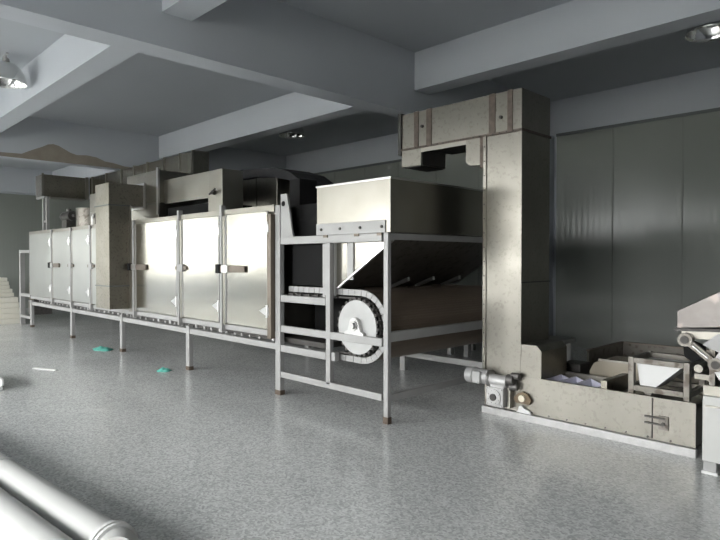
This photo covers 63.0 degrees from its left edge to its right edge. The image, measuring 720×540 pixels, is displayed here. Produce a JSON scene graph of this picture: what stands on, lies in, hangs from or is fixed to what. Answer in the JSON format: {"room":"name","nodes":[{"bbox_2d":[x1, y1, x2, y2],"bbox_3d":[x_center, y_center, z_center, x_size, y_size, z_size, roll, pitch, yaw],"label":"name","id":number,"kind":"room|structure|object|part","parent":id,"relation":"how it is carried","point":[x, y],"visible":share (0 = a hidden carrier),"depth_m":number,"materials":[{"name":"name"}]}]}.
{"room":"processing plant","nodes":[
{"label":"processing plant","id":0,"kind":"room"},
{"bbox_2d":[0,192,89,307],"bbox_3d":[-12.522,-0.940,16.249,14.620,4.300,0.240,-1,1,-44],"label":"wall","id":1,"kind":"structure","parent":0,"point":[20,213],"depth_m":18.09,"materials":[{"name":"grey paint"}]},
{"bbox_2d":[0,306,719,539],"bbox_3d":[-2.140,1.471,5.840,14.820,0.150,29.700,-1,1,-44],"label":"floor","id":2,"kind":"structure","parent":0,"point":[210,451],"depth_m":4.62,"materials":[{"name":"stone"}]},
{"bbox_2d":[0,377,3,390],"bbox_3d":[-4.498,1.310,7.000,0.240,0.130,0.940,-1,1,-44],"label":"tray","id":3,"kind":"object","parent":2,"relation":"on","point":[1,379],"visible":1,"depth_m":6.74,"materials":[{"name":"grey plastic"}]},
{"bbox_2d":[0,318,19,324],"bbox_3d":[-9.062,1.185,14.315,0.963,0.119,2.200,-1,1,-44],"label":"board","id":4,"kind":"object","parent":2,"relation":"on","point":[11,320],"visible":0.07,"depth_m":13.68,"materials":[{"name":"beige wood"}]},
{"bbox_2d":[0,313,19,318],"bbox_3d":[-9.110,1.065,14.378,0.924,0.119,2.200,-1,1,-44],"label":"board","id":5,"kind":"object","parent":4,"relation":"on","point":[5,315],"visible":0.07,"depth_m":13.74,"materials":[{"name":"beige wood"}]},
{"bbox_2d":[0,307,19,313],"bbox_3d":[-9.154,0.944,14.445,0.899,0.119,2.200,-1,1,-44],"label":"board","id":6,"kind":"object","parent":5,"relation":"on","point":[17,309],"visible":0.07,"depth_m":13.82,"materials":[{"name":"beige wood"}]},
{"bbox_2d":[0,302,18,307],"bbox_3d":[-9.201,0.823,14.508,0.862,0.119,2.200,-1,1,-44],"label":"board","id":7,"kind":"object","parent":6,"relation":"on","point":[12,304],"visible":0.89,"depth_m":13.88,"materials":[{"name":"beige wood"}]},
{"bbox_2d":[0,296,17,302],"bbox_3d":[-9.247,0.702,14.573,0.831,0.119,2.200,-1,1,-44],"label":"board","id":8,"kind":"object","parent":7,"relation":"on","point":[10,299],"visible":0.93,"depth_m":13.96,"materials":[{"name":"beige wood"}]},
{"bbox_2d":[0,293,13,296],"bbox_3d":[-9.531,0.592,14.895,0.818,0.089,2.200,-1,1,-44],"label":"board","id":9,"kind":"object","parent":8,"relation":"on","point":[1,294],"visible":0.89,"depth_m":14.28,"materials":[{"name":"beige wood"}]},
{"bbox_2d":[0,289,11,292],"bbox_3d":[-9.618,0.501,15.004,0.790,0.089,2.200,-1,1,-44],"label":"board","id":10,"kind":"object","parent":9,"relation":"on","point":[1,290],"visible":0.93,"depth_m":14.40,"materials":[{"name":"beige wood"}]},
{"bbox_2d":[0,285,9,288],"bbox_3d":[-9.714,0.409,15.104,0.735,0.089,2.200,-1,1,-44],"label":"board","id":11,"kind":"object","parent":10,"relation":"on","point":[1,286],"visible":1,"depth_m":14.50,"materials":[{"name":"beige wood"}]},
{"bbox_2d":[0,281,8,284],"bbox_3d":[-9.795,0.318,15.220,0.722,0.089,2.200,-1,1,-44],"label":"board","id":12,"kind":"object","parent":11,"relation":"on","point":[1,282],"visible":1,"depth_m":14.62,"materials":[{"name":"beige wood"}]},
{"bbox_2d":[0,487,72,539],"bbox_3d":[-2.549,1.334,3.729,3.150,0.200,0.200,1,1,41],"label":"pipe","id":13,"kind":"object","parent":2,"relation":"on","point":[18,521],"visible":1,"depth_m":2.93,"materials":[{"name":"silver metal"}]},
{"bbox_2d":[32,367,56,370],"bbox_3d":[-4.306,1.350,8.025,0.422,0.011,0.049,0,1,21],"label":"strip","id":14,"kind":"object","parent":2,"relation":"on","point":[34,367],"visible":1,"depth_m":8.03,"materials":[{"name":"grey"}]},
{"bbox_2d":[0,452,138,539],"bbox_3d":[-2.316,1.332,3.832,3.332,0.244,0.244,1,1,41],"label":"pipe","id":15,"kind":"object","parent":2,"relation":"on","point":[67,513],"visible":0.99,"depth_m":3.15,"materials":[{"name":"silver metal"}]},
{"bbox_2d":[92,346,112,350],"bbox_3d":[-4.285,1.302,9.788,0.277,0.045,0.481,-1,1,-44],"label":"scrap","id":16,"kind":"object","parent":2,"relation":"on","point":[100,348],"visible":1,"depth_m":9.72,"materials":[{"name":"teal plastic"}]},
{"bbox_2d":[156,367,171,371],"bbox_3d":[-2.638,1.335,7.910,0.192,0.045,0.200,-1,1,-44],"label":"scrap","id":17,"kind":"object","parent":2,"relation":"on","point":[162,369],"visible":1,"depth_m":7.87,"materials":[{"name":"teal plastic"}]},
{"bbox_2d":[19,150,482,424],"bbox_3d":[-3.160,-0.365,10.098,2.531,3.370,11.713,-1,1,-44],"label":"dryer","id":18,"kind":"object","parent":2,"relation":"on","point":[279,255],"visible":0.95,"depth_m":6.79,"materials":[{"name":"white paint"}]},
{"bbox_3d":[-7.842,0.396,13.655,0.100,1.720,0.090,-1,1,-44],"label":"leg","id":19,"kind":"part","parent":18,"relation":"part of","materials":[{"name":"white paint"}]},
{"bbox_3d":[-7.566,1.062,13.364,0.070,0.060,0.730,-1,1,-44],"label":"rail","id":20,"kind":"part","parent":18,"relation":"part of","materials":[{"name":"silver metal"}]},
{"bbox_3d":[-7.566,0.567,13.355,0.070,0.070,0.730,-1,1,-44],"label":"rail","id":21,"kind":"part","parent":18,"relation":"part of","materials":[{"name":"grey metal"}]},
{"bbox_3d":[-7.283,0.942,13.065,0.060,0.550,0.090,-1,1,-44],"label":"leg","id":22,"kind":"part","parent":18,"relation":"part of","materials":[{"name":"white paint"}]},
{"bbox_3d":[-6.759,-0.102,12.460,0.048,1.330,1.460,-1,1,-44],"label":"door","id":23,"kind":"part","parent":18,"relation":"part of","materials":[{"name":"silver metal"}]},
{"bbox_3d":[-6.223,-0.063,11.905,0.065,1.500,0.045,-1,1,-44],"label":"door post","id":24,"kind":"part","parent":18,"relation":"part of","materials":[{"name":"grey metal"}]},
{"bbox_3d":[-5.828,-0.086,11.511,0.048,1.330,1.040,-1,1,-44],"label":"door","id":25,"kind":"part","parent":18,"relation":"part of","materials":[{"name":"silver metal"}]},
{"bbox_3d":[-6.288,-1.078,12.757,0.200,0.500,0.650,-1,1,-44],"label":"blower motor","id":26,"kind":"part","parent":18,"relation":"part of","materials":[{"name":"grey metal"}]},
{"bbox_3d":[-5.439,-0.048,11.105,0.065,1.500,0.045,-1,1,-44],"label":"door post","id":27,"kind":"part","parent":18,"relation":"part of","materials":[{"name":"grey metal"}]},
{"bbox_3d":[-5.491,0.975,11.237,0.060,0.550,0.090,-1,1,-44],"label":"leg","id":28,"kind":"part","parent":18,"relation":"part of","materials":[{"name":"white paint"}]},
{"bbox_3d":[-5.086,-0.072,10.754,0.048,1.330,0.880,-1,1,-44],"label":"door","id":29,"kind":"part","parent":18,"relation":"part of","materials":[{"name":"silver metal"}]},
{"bbox_3d":[-4.753,-0.036,10.405,0.065,1.500,0.045,-1,1,-44],"label":"door post","id":30,"kind":"part","parent":18,"relation":"part of","materials":[{"name":"silver metal"}]},
{"bbox_3d":[-4.365,-0.059,10.018,0.048,1.330,1.020,-1,1,-44],"label":"door","id":31,"kind":"part","parent":18,"relation":"part of","materials":[{"name":"silver metal"}]},
{"bbox_3d":[-3.852,-1.183,9.408,0.545,0.340,0.540,-1,1,-44],"label":"duct arm","id":32,"kind":"part","parent":18,"relation":"part of","materials":[{"name":"silver metal"}]},
{"bbox_3d":[-3.867,1.004,9.580,0.060,0.550,0.090,-1,1,-44],"label":"leg","id":33,"kind":"part","parent":18,"relation":"part of","materials":[{"name":"white paint"}]},
{"bbox_3d":[-3.493,-0.013,9.120,0.065,1.500,0.045,-1,1,-44],"label":"door post","id":34,"kind":"part","parent":18,"relation":"part of","materials":[{"name":"grey metal"}]},
{"bbox_3d":[-4.094,0.657,9.827,0.080,0.065,9.090,-1,1,-44],"label":"rail","id":35,"kind":"part","parent":18,"relation":"part of","materials":[{"name":"grey metal"}]},
{"bbox_3d":[-4.070,0.795,9.812,0.080,0.070,9.030,-1,1,-44],"label":"rail","id":36,"kind":"part","parent":18,"relation":"part of","materials":[{"name":"silver metal"}]},
{"bbox_3d":[-2.969,-0.033,8.594,0.048,1.330,1.330,-1,1,-44],"label":"door","id":37,"kind":"part","parent":18,"relation":"part of","materials":[{"name":"silver metal"}]},
{"bbox_3d":[-2.471,-0.029,8.076,0.065,1.570,0.045,-1,1,-44],"label":"door post","id":38,"kind":"part","parent":18,"relation":"part of","materials":[{"name":"silver metal"}]},
{"bbox_3d":[-2.320,1.032,8.002,0.060,0.550,0.090,-1,1,-44],"label":"leg","id":39,"kind":"part","parent":18,"relation":"part of","materials":[{"name":"white paint"}]},
{"bbox_3d":[-2.320,1.332,8.007,0.066,0.050,0.096,-1,1,-44],"label":"foot plate","id":40,"kind":"part","parent":18,"relation":"part of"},
{"bbox_3d":[-2.066,-0.017,7.672,0.048,1.330,0.950,-1,1,-44],"label":"door","id":41,"kind":"part","parent":18,"relation":"part of","materials":[{"name":"silver metal"}]},
{"bbox_3d":[-2.010,-1.074,8.059,0.065,0.088,0.161,-1,1,-44],"label":"handle","id":42,"kind":"part","parent":18,"relation":"part of","materials":[{"name":"metal"}]},
{"bbox_3d":[-1.701,-0.015,7.291,0.065,1.570,0.045,-1,1,-44],"label":"door post","id":43,"kind":"part","parent":18,"relation":"part of","materials":[{"name":"grey metal"}]},
{"bbox_3d":[-1.320,-0.003,6.912,0.048,1.330,0.880,-1,1,-44],"label":"door","id":44,"kind":"part","parent":18,"relation":"part of","materials":[{"name":"silver metal"}]},
{"bbox_3d":[-0.892,0.308,6.532,0.060,2.050,0.090,-1,1,-44],"label":"leg","id":45,"kind":"part","parent":18,"relation":"part of","materials":[{"name":"white paint"}]},
{"bbox_3d":[-0.892,1.358,6.551,0.066,0.050,0.096,-1,1,-44],"label":"foot plate","id":46,"kind":"part","parent":18,"relation":"part of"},
{"bbox_3d":[-0.584,0.866,6.242,0.080,0.075,0.750,-1,1,-44],"label":"rail","id":47,"kind":"part","parent":18,"relation":"part of","materials":[{"name":"grey metal"}]},
{"bbox_3d":[-0.584,0.316,6.232,0.080,0.075,0.750,-1,1,-44],"label":"rail","id":48,"kind":"part","parent":18,"relation":"part of","materials":[{"name":"silver metal"}]},
{"bbox_3d":[-0.306,0.434,5.929,0.050,1.440,0.065,-1,1,-44],"label":"leg","id":49,"kind":"part","parent":18,"relation":"part of","materials":[{"name":"white paint"}]},
{"bbox_3d":[-0.311,-0.311,5.942,0.080,0.080,1.530,-1,1,-44],"label":"rail","id":50,"kind":"part","parent":18,"relation":"part of","materials":[{"name":"grey metal"}]},
{"bbox_3d":[-0.311,1.161,5.968,0.080,0.065,1.530,-1,1,-44],"label":"rail","id":51,"kind":"part","parent":18,"relation":"part of","materials":[{"name":"grey metal"}]},
{"bbox_3d":[-0.326,0.656,5.945,0.032,0.075,1.530,-1,1,-44],"label":"rail","id":52,"kind":"part","parent":18,"relation":"part of","materials":[{"name":"silver metal"}]},
{"bbox_3d":[-0.248,0.867,5.899,0.060,0.085,0.050,-1,1,-44],"label":"rail","id":53,"kind":"part","parent":18,"relation":"part of","materials":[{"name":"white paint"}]},
{"bbox_3d":[-0.292,0.547,6.010,0.060,0.582,1.422,-1,1,-44],"label":"drive chain","id":54,"kind":"part","parent":18,"relation":"part of","materials":[{"name":"metal"}]},
{"bbox_3d":[-0.106,-0.404,5.658,0.011,0.115,0.960,-1,1,-44],"label":"mounting plate","id":55,"kind":"part","parent":18,"relation":"part of","materials":[{"name":"white paint"}]},
{"bbox_3d":[0.248,0.499,5.360,0.045,1.690,0.055,-1,1,-44],"label":"leg","id":56,"kind":"part","parent":18,"relation":"part of","materials":[{"name":"white paint"}]},
{"bbox_3d":[0.248,1.373,5.376,0.051,0.062,0.061,-1,1,-44],"label":"foot plate","id":57,"kind":"part","parent":18,"relation":"part of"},
{"bbox_3d":[0.593,0.307,7.988,0.060,2.100,0.090,-1,1,-44],"label":"leg","id":58,"kind":"part","parent":18,"relation":"part of","materials":[{"name":"white paint"}]},
{"bbox_3d":[0.990,1.159,6.102,2.035,0.065,0.050,-1,1,-44],"label":"rail","id":59,"kind":"part","parent":18,"relation":"part of","materials":[{"name":"silver metal"}]},
{"bbox_3d":[0.990,0.601,6.092,2.035,0.090,0.050,-1,1,-44],"label":"rail","id":60,"kind":"part","parent":18,"relation":"part of","materials":[{"name":"grey metal"}]},
{"bbox_3d":[0.990,-0.314,6.076,2.035,0.080,0.050,-1,1,-44],"label":"rail","id":61,"kind":"part","parent":18,"relation":"part of","materials":[{"name":"grey metal"}]},
{"bbox_3d":[1.174,1.140,7.424,0.080,0.075,1.530,-1,1,-44],"label":"rail","id":62,"kind":"part","parent":18,"relation":"part of","materials":[{"name":"grey metal"}]},
{"bbox_2d":[447,335,574,360],"bbox_3d":[2.229,1.160,8.963,0.700,0.360,1.850,-1,1,-44],"label":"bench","id":63,"kind":"object","parent":2,"relation":"on","point":[568,341],"visible":0.26,"depth_m":8.60,"materials":[{"name":"grey metal"}]},
{"bbox_3d":[1.438,1.184,9.328,0.080,0.300,0.080,-1,1,-44],"label":"leg","id":64,"kind":"part","parent":63,"relation":"part of","materials":[{"name":"white paint"}]},
{"bbox_3d":[1.661,1.188,9.100,0.080,0.300,0.080,-1,1,-44],"label":"leg","id":65,"kind":"part","parent":63,"relation":"part of","materials":[{"name":"white paint"}]},
{"bbox_3d":[1.866,1.176,9.748,0.080,0.300,0.080,-1,1,-44],"label":"leg","id":66,"kind":"part","parent":63,"relation":"part of","materials":[{"name":"white paint"}]},
{"bbox_3d":[3.042,1.198,8.548,0.080,0.300,0.080,-1,1,-44],"label":"leg","id":67,"kind":"part","parent":63,"relation":"part of","materials":[{"name":"white paint"}]},
{"bbox_2d":[398,88,702,458],"bbox_3d":[1.629,-0.158,5.637,0.730,3.115,3.025,-1,1,-44],"label":"bucket elevator","id":68,"kind":"object","parent":2,"relation":"on","point":[524,371],"visible":0.98,"depth_m":5.59,"materials":[{"name":"silver metal"}]},
{"bbox_2d":[402,148,445,171],"bbox_3d":[0.718,-1.230,6.580,0.434,0.200,0.285,-1,1,-44],"label":"outlet","id":69,"kind":"object","parent":68,"relation":"attached to","point":[412,158],"depth_m":6.47,"materials":[{"name":"metal"}]},
{"bbox_3d":[1.129,-1.177,5.854,0.012,0.275,0.170,-1,1,-44],"label":"bracket plate","id":70,"kind":"part","parent":68,"relation":"part of","materials":[{"name":"silver metal"}]},
{"bbox_3d":[1.182,1.033,5.728,0.139,0.139,0.180,-1,1,-44],"label":"motor","id":71,"kind":"part","parent":68,"relation":"part of","materials":[{"name":"metal"}]},
{"bbox_3d":[1.878,1.376,5.121,0.045,0.066,1.900,-1,1,-44],"label":"rail","id":72,"kind":"part","parent":68,"relation":"part of","materials":[{"name":"metal"}]},
{"bbox_2d":[628,351,705,401],"bbox_3d":[2.520,0.866,4.824,0.430,0.314,0.460,-1,1,-44],"label":"stand","id":73,"kind":"object","parent":68,"relation":"on","point":[655,369],"visible":0.87,"depth_m":4.75,"materials":[{"name":"metal"}]},
{"bbox_3d":[2.237,0.866,4.838,0.045,0.314,0.045,-1,1,-44],"label":"leg","id":74,"kind":"part","parent":73,"relation":"part of","materials":[{"name":"metal"}]},
{"bbox_3d":[2.373,0.734,4.972,0.340,0.045,0.040,-1,1,-44],"label":"rail","id":75,"kind":"part","parent":73,"relation":"part of","materials":[{"name":"metal"}]},
{"bbox_3d":[2.381,0.964,4.689,0.040,0.045,0.370,-1,1,-44],"label":"rail","id":76,"kind":"part","parent":73,"relation":"part of","materials":[{"name":"metal"}]},
{"bbox_3d":[2.381,0.739,4.685,0.040,0.045,0.370,-1,1,-44],"label":"rail","id":77,"kind":"part","parent":73,"relation":"part of","materials":[{"name":"metal"}]},
{"bbox_3d":[2.659,0.734,4.958,0.040,0.045,0.370,-1,1,-44],"label":"rail","id":78,"kind":"part","parent":73,"relation":"part of","materials":[{"name":"metal"}]},
{"bbox_3d":[2.659,0.959,4.962,0.040,0.045,0.370,-1,1,-44],"label":"rail","id":79,"kind":"part","parent":73,"relation":"part of","materials":[{"name":"metal"}]},
{"bbox_3d":[2.692,0.833,4.866,0.015,0.160,0.160,-1,1,-44],"label":"plate","id":80,"kind":"part","parent":73,"relation":"part of","materials":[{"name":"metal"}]},
{"bbox_3d":[2.528,0.871,4.541,0.045,0.314,0.045,-1,1,-44],"label":"leg","id":81,"kind":"part","parent":73,"relation":"part of","materials":[{"name":"metal"}]},
{"bbox_3d":[2.667,0.964,4.676,0.340,0.045,0.040,-1,1,-44],"label":"rail","id":82,"kind":"part","parent":73,"relation":"part of","materials":[{"name":"metal"}]},
{"bbox_3d":[2.667,0.739,4.672,0.340,0.045,0.040,-1,1,-44],"label":"rail","id":83,"kind":"part","parent":73,"relation":"part of","materials":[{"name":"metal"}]},
{"bbox_3d":[2.803,0.866,4.811,0.045,0.314,0.045,-1,1,-44],"label":"leg","id":84,"kind":"part","parent":73,"relation":"part of","materials":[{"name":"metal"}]},
{"bbox_2d":[549,136,553,335],"bbox_3d":[3.200,-0.523,10.528,0.180,3.670,0.470,-1,1,-44],"label":"wall column","id":85,"kind":"structure","parent":2,"relation":"on","point":[551,212],"depth_m":10.37,"materials":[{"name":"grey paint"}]},
{"bbox_2d":[567,360,589,373],"bbox_3d":[2.192,1.163,5.979,0.230,0.460,0.200,-1,1,-44],"label":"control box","id":86,"kind":"object","parent":2,"relation":"on","point":[577,366],"visible":0.34,"depth_m":5.89,"materials":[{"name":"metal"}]},
{"bbox_2d":[586,341,708,383],"bbox_3d":[3.035,1.114,5.803,1.290,0.565,1.410,-1,1,-44],"label":"machine","id":87,"kind":"object","parent":2,"relation":"on","point":[609,360],"visible":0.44,"depth_m":6.25,"materials":[{"name":"metal"}]},
{"bbox_2d":[587,343,708,368],"bbox_3d":[3.171,0.989,5.927,0.900,0.290,1.400,-1,1,-44],"label":"tray","id":88,"kind":"object","parent":87,"relation":"on","point":[613,349],"depth_m":6.45,"materials":[{"name":"metal"}]},
{"bbox_3d":[2.760,1.073,5.434,0.360,0.420,1.170,-1,1,-44],"label":"curved panel","id":89,"kind":"part","parent":87,"relation":"part of","materials":[{"name":"metal"}]},
{"bbox_2d":[674,292,719,475],"bbox_3d":[2.844,0.758,4.047,0.612,1.340,1.100,-1,1,-44],"label":"machine","id":90,"kind":"object","parent":2,"relation":"on","point":[700,319],"visible":1,"depth_m":4.11,"materials":[{"name":"paint"}]},
{"bbox_2d":[674,292,719,331],"bbox_3d":[2.855,0.265,4.056,0.572,0.355,1.090,-1,1,-44],"label":"hood","id":91,"kind":"object","parent":90,"relation":"attached to","point":[703,315],"depth_m":4.13,"materials":[{"name":"metal"}]},
{"bbox_3d":[2.389,0.574,4.120,0.025,0.192,0.224,-1,1,-44],"label":"crank arm","id":92,"kind":"part","parent":90,"relation":"part of","materials":[{"name":"metal"}]},
{"bbox_3d":[2.485,0.515,4.062,0.013,0.145,0.210,-1,1,-44],"label":"plate","id":93,"kind":"part","parent":90,"relation":"part of","materials":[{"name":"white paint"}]},
{"bbox_3d":[2.470,1.376,4.133,0.080,0.070,0.080,-1,1,-44],"label":"leg","id":94,"kind":"part","parent":90,"relation":"part of","materials":[{"name":"white paint"}]},
{"bbox_2d":[0,0,719,170],"bbox_3d":[-2.140,-3.003,5.760,14.820,0.200,29.700,-1,1,-44],"label":"ceiling","id":95,"kind":"structure","parent":0,"point":[143,93],"depth_m":8.95,"materials":[{"name":"paint"}]},
{"bbox_2d":[0,52,27,88],"bbox_3d":[-4.830,-2.744,8.024,0.510,0.400,0.510,-1,1,-44],"label":"lamp","id":96,"kind":"object","parent":95,"relation":"hanging from","point":[12,76],"visible":1,"depth_m":7.97,"materials":[{"name":"white metal"}]},
{"bbox_2d":[0,166,89,197],"bbox_3d":[-12.360,-2.715,16.195,14.420,0.750,0.100,-1,1,-44],"label":"ceiling beam","id":97,"kind":"structure","parent":95,"relation":"attached to","point":[16,180],"depth_m":18.01,"materials":[{"name":"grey paint"}]},
{"bbox_2d":[0,0,226,132],"bbox_3d":[-2.041,-2.650,5.865,0.300,0.510,29.300,-1,1,-44],"label":"ceiling beam","id":98,"kind":"structure","parent":95,"relation":"attached to","point":[70,62],"depth_m":7.48,"materials":[{"name":"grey paint"}]},
{"bbox_2d":[0,117,285,170],"bbox_3d":[-7.247,-2.581,10.979,14.420,0.830,0.310,-1,1,-44],"label":"ceiling beam","id":99,"kind":"structure","parent":95,"relation":"attached to","point":[32,139],"depth_m":12.37,"materials":[{"name":"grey paint"}]},
{"bbox_2d":[0,0,509,117],"bbox_3d":[-1.931,-2.485,5.555,14.420,0.830,0.300,-1,1,-44],"label":"ceiling beam","id":100,"kind":"structure","parent":95,"relation":"attached to","point":[275,43],"depth_m":6.29,"materials":[{"name":"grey paint"}]},
{"bbox_2d":[279,127,304,138],"bbox_3d":[-1.322,-2.804,11.425,0.510,0.400,0.510,-1,1,-44],"label":"lamp","id":101,"kind":"object","parent":95,"relation":"hanging from","point":[296,133],"visible":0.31,"depth_m":11.53,"materials":[{"name":"white"}]},
{"bbox_2d":[53,0,719,180],"bbox_3d":[0.531,-2.695,8.384,0.300,0.510,29.300,-1,1,-44],"label":"ceiling beam","id":102,"kind":"structure","parent":95,"relation":"attached to","point":[575,28],"depth_m":7.06,"materials":[{"name":"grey paint"}]},
{"bbox_2d":[685,20,719,41],"bbox_3d":[3.785,-2.743,6.321,0.510,0.400,0.510,-1,1,-44],"label":"lamp","id":103,"kind":"object","parent":95,"relation":"hanging from","point":[707,32],"visible":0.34,"depth_m":6.52,"materials":[{"name":"white metal"}]},
{"bbox_2d":[195,67,719,348],"bbox_3d":[3.059,-0.845,10.895,0.260,4.300,29.300,-1,1,-44],"label":"wall","id":104,"kind":"structure","parent":0,"point":[636,231],"depth_m":9.48,"materials":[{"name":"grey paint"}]}
]}

